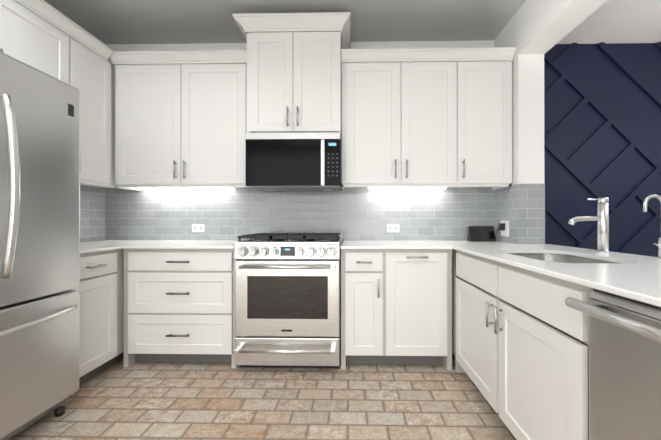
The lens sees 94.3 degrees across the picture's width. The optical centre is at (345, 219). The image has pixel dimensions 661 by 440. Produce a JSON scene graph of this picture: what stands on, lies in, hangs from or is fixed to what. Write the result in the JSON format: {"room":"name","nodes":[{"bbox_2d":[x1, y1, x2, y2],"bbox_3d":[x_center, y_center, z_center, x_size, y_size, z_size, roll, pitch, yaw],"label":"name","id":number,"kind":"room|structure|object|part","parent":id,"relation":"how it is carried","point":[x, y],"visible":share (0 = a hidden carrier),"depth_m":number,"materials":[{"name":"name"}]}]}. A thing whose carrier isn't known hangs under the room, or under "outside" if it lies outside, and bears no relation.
{"room":"kitchen","nodes":[
{"label":"kitchen","id":0,"kind":"room"},
{"bbox_2d":[16,0,105,58],"bbox_3d":[-2.371,-0.285,0.203,0.132,2.740,5.350,0,0,1],"label":"wall","id":1,"kind":"structure","parent":0,"point":[71,20],"depth_m":2.53,"materials":[{"name":"white paint"}]},
{"bbox_2d":[0,0,71,83],"bbox_3d":[-2.108,-1.046,1.912,0.328,0.512,0.486,0,0,1],"label":"upper cabinet","id":2,"kind":"object","parent":1,"relation":"attached to","point":[32,37],"depth_m":1.92,"materials":[{"name":"white paint"}]},
{"bbox_2d":[69,36,114,183],"bbox_3d":[-2.100,-0.799,2.343,0.328,1.005,0.373,0,0,1],"label":"upper cabinet","id":3,"kind":"object","parent":1,"relation":"attached to","point":[94,76],"depth_m":2.37,"materials":[{"name":"white paint"}]},
{"bbox_2d":[80,185,103,241],"bbox_3d":[-2.263,-0.047,2.316,0.006,0.565,1.080,0,0,1],"label":"tile backsplash","id":4,"kind":"structure","parent":1,"relation":"attached to","point":[91,198],"depth_m":2.72,"materials":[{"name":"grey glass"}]},
{"bbox_2d":[80,184,115,187],"bbox_3d":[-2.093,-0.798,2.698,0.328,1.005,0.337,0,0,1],"label":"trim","id":5,"kind":"structure","parent":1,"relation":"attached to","point":[93,185],"depth_m":2.57,"materials":[{"name":"white paint"}]},
{"bbox_2d":[7,353,515,439],"bbox_3d":[0.938,1.135,0.213,6.750,0.100,5.500,0,0,1],"label":"floor","id":6,"kind":"structure","parent":0,"point":[176,401],"depth_m":1.79,"materials":[{"name":"tile"}]},
{"bbox_2d":[0,52,79,439],"bbox_3d":[-1.857,0.168,1.321,0.815,1.840,0.908,0,0,1],"label":"fridge","id":7,"kind":"object","parent":6,"relation":"on","point":[39,232],"visible":1,"depth_m":1.52,"materials":[{"name":"silver metal"}]},
{"bbox_2d":[71,249,123,385],"bbox_3d":[-1.931,0.651,2.320,0.654,0.879,1.080,0,0,1],"label":"base cabinet","id":8,"kind":"object","parent":6,"relation":"on","point":[101,342],"visible":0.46,"depth_m":2.07,"materials":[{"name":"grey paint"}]},
{"bbox_2d":[80,240,238,253],"bbox_3d":[-1.528,0.200,2.313,1.461,0.020,1.080,0,0,1],"label":"countertop","id":9,"kind":"structure","parent":8,"relation":"on","point":[94,246],"depth_m":2.35,"materials":[{"name":"white stone"}]},
{"bbox_2d":[124,249,237,367],"bbox_3d":[-1.215,0.651,2.522,0.839,0.879,0.648,0,0,1],"label":"base cabinet","id":10,"kind":"object","parent":6,"relation":"on","point":[179,305],"visible":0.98,"depth_m":2.24,"materials":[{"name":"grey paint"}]},
{"bbox_3d":[-1.210,0.572,2.216,0.165,0.546,0.036,0,0,1],"label":"dark bronze pull","id":11,"kind":"part","parent":10,"relation":"part of","materials":[{"name":"grey"}]},
{"bbox_2d":[234,233,341,367],"bbox_3d":[-0.412,0.605,2.457,0.755,0.972,0.705,0,0,1],"label":"range","id":12,"kind":"object","parent":6,"relation":"on","point":[287,300],"visible":1,"depth_m":2.18,"materials":[{"name":"silver metal"}]},
{"bbox_3d":[-0.409,0.223,2.172,0.105,0.067,0.003,0,0,1],"label":"black glass","id":13,"kind":"part","parent":12,"relation":"part of","materials":[{"name":"black glass"}]},
{"bbox_3d":[-0.413,0.554,2.181,0.576,0.305,0.002,0,0,1],"label":"oven glass","id":14,"kind":"part","parent":12,"relation":"part of","materials":[{"name":"black glass"}]},
{"bbox_2d":[341,249,451,369],"bbox_3d":[0.375,0.651,2.493,0.805,0.879,0.648,0,0,1],"label":"base cabinet","id":15,"kind":"object","parent":6,"relation":"on","point":[396,306],"visible":1,"depth_m":2.21,"materials":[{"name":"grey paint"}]},
{"bbox_2d":[340,240,447,248],"bbox_3d":[0.360,0.201,2.500,0.780,0.020,0.637,0,0,1],"label":"countertop","id":16,"kind":"structure","parent":15,"relation":"on","point":[346,244],"depth_m":2.35,"materials":[{"name":"white stone"}]},
{"bbox_2d":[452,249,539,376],"bbox_3d":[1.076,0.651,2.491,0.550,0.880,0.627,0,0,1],"label":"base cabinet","id":17,"kind":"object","parent":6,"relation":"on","point":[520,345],"depth_m":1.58,"materials":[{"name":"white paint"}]},
{"bbox_2d":[440,241,660,306],"bbox_3d":[1.153,0.198,1.543,0.840,0.020,2.522,0,0,1],"label":"countertop","id":18,"kind":"structure","parent":17,"relation":"on","point":[634,277],"depth_m":1.22,"materials":[{"name":"white stone"}]},
{"bbox_2d":[467,226,495,241],"bbox_3d":[1.204,0.124,2.706,0.220,0.134,0.091,0,0,1],"label":"smart display","id":19,"kind":"object","parent":18,"relation":"on","point":[481,233],"visible":1,"depth_m":2.69,"materials":[{"name":"black plastic"}]},
{"bbox_3d":[1.204,0.121,2.687,0.200,0.116,0.053,0,0,1],"label":"black glass","id":20,"kind":"part","parent":19,"relation":"part of","materials":[{"name":"black glass"}]},
{"bbox_2d":[508,253,616,262],"bbox_3d":[1.114,0.322,1.612,0.464,0.223,0.644,0,0,1],"label":"sink","id":21,"kind":"object","parent":18,"relation":"in","point":[562,258],"visible":0.06,"depth_m":1.86,"materials":[{"name":"silver metal"}]},
{"bbox_2d":[568,198,609,251],"bbox_3d":[1.421,0.031,1.788,0.230,0.315,0.062,0,0,1],"label":"faucet","id":22,"kind":"object","parent":18,"relation":"on","point":[601,218],"visible":1,"depth_m":1.77,"materials":[{"name":"silver metal"}]},
{"bbox_2d":[643,194,660,258],"bbox_3d":[1.494,0.033,1.491,0.107,0.309,0.062,0,0,1],"label":"filter faucet","id":23,"kind":"object","parent":18,"relation":"on","point":[645,202],"visible":1,"depth_m":1.47,"materials":[{"name":"silver metal"}]},
{"bbox_2d":[565,288,660,439],"bbox_3d":[1.054,0.647,0.643,0.756,0.878,0.598,0,0,1],"label":"dishwasher","id":24,"kind":"object","parent":6,"relation":"on","point":[625,364],"visible":1,"depth_m":0.82,"materials":[{"name":"grey metal"}]},
{"bbox_2d":[238,247,335,255],"bbox_3d":[-0.413,0.225,2.151,0.698,0.068,0.036,0,0,1],"label":"control panel","id":25,"kind":"object","parent":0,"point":[242,251],"depth_m":2.16,"materials":[{"name":"grey metal"}]},
{"bbox_2d":[106,40,493,65],"bbox_3d":[-0.408,-0.278,2.917,3.959,2.740,0.150,0,0,1],"label":"wall","id":26,"kind":"structure","parent":0,"point":[354,45],"depth_m":2.84,"materials":[{"name":"white paint"}]},
{"bbox_2d":[110,50,248,190],"bbox_3d":[-1.359,-0.817,2.661,1.134,1.093,0.384,0,0,1],"label":"upper cabinet","id":27,"kind":"object","parent":26,"relation":"attached to","point":[180,118],"visible":0.85,"depth_m":2.53,"materials":[{"name":"white paint"}]},
{"bbox_2d":[138,187,230,188],"bbox_3d":[-1.470,-0.286,2.792,0.840,0.016,0.030,0,0,1],"label":"under-cabinet light","id":28,"kind":"object","parent":27,"relation":"attached to","point":[184,188],"visible":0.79,"depth_m":2.78,"materials":[{"name":"white"}]},
{"bbox_2d":[232,12,350,141],"bbox_3d":[-0.411,-1.137,2.591,0.910,0.898,0.490,0,0,1],"label":"upper cabinet","id":29,"kind":"object","parent":26,"relation":"attached to","point":[294,73],"visible":0.96,"depth_m":2.43,"materials":[{"name":"white paint"}]},
{"bbox_2d":[246,132,341,190],"bbox_3d":[-0.411,-0.473,2.620,0.750,0.426,0.429,0,0,1],"label":"microwave","id":30,"kind":"object","parent":29,"relation":"attached to","point":[293,161],"visible":1,"depth_m":2.41,"materials":[{"name":"black plastic"}]},
{"bbox_2d":[104,187,491,241],"bbox_3d":[-0.444,-0.046,2.839,3.625,0.565,0.006,0,0,1],"label":"tile backsplash","id":31,"kind":"structure","parent":26,"relation":"attached to","point":[450,214],"depth_m":2.84,"materials":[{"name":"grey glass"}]},
{"bbox_2d":[192,224,203,231],"bbox_3d":[-1.371,0.080,2.849,0.116,0.072,0.007,0,0,1],"label":"outlet","id":32,"kind":"object","parent":31,"relation":"attached to","point":[197,227],"visible":1,"depth_m":2.85,"materials":[{"name":"white plastic"}]},
{"bbox_2d":[387,224,398,231],"bbox_3d":[0.439,0.080,2.816,0.116,0.072,0.007,0,0,1],"label":"outlet","id":33,"kind":"object","parent":31,"relation":"attached to","point":[392,227],"visible":1,"depth_m":2.81,"materials":[{"name":"white plastic"}]},
{"bbox_2d":[341,47,515,189],"bbox_3d":[0.664,-0.817,2.624,1.386,1.093,0.384,0,0,1],"label":"upper cabinet","id":34,"kind":"object","parent":26,"relation":"attached to","point":[426,117],"visible":1,"depth_m":2.50,"materials":[{"name":"white paint"}]},
{"bbox_2d":[369,187,445,188],"bbox_3d":[0.555,-0.286,2.755,0.690,0.016,0.030,0,0,1],"label":"under-cabinet light","id":35,"kind":"object","parent":34,"relation":"attached to","point":[407,187],"visible":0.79,"depth_m":2.74,"materials":[{"name":"white"}]},
{"bbox_2d":[44,0,660,44],"bbox_3d":[0.938,-1.685,0.221,6.750,0.140,5.500,0,0,1],"label":"ceiling","id":36,"kind":"structure","parent":0,"point":[108,22],"depth_m":2.51,"materials":[{"name":"grey paint"}]},
{"bbox_2d":[494,11,543,184],"bbox_3d":[1.465,-0.279,2.605,0.202,2.740,0.405,0,0,1],"label":"wall","id":37,"kind":"structure","parent":0,"point":[527,118],"depth_m":2.40,"materials":[{"name":"white paint"}]},
{"bbox_2d":[494,220,508,238],"bbox_3d":[1.307,0.097,2.622,0.102,0.181,0.176,0,0,1],"label":"electrical outlet","id":38,"kind":"object","parent":37,"relation":"attached to","point":[503,226],"visible":0.98,"depth_m":2.58,"materials":[{"name":"white plastic"}]},
{"bbox_2d":[492,184,523,243],"bbox_3d":[1.361,-0.046,2.594,0.006,0.565,0.391,0,0,1],"label":"tile backsplash","id":39,"kind":"structure","parent":37,"relation":"attached to","point":[508,202],"depth_m":2.51,"materials":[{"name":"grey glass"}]},
{"bbox_2d":[518,0,606,54],"bbox_3d":[1.418,-1.481,0.009,0.202,0.350,4.795,0,0,1],"label":"header beam","id":40,"kind":"structure","parent":0,"point":[544,26],"depth_m":2.12,"materials":[{"name":"white paint"}]},
{"bbox_2d":[544,42,660,256],"bbox_3d":[2.883,-0.267,2.846,2.659,2.718,0.171,0,0,1],"label":"wall","id":41,"kind":"structure","parent":0,"point":[602,119],"depth_m":2.79,"materials":[{"name":"blue paint"}]}
]}

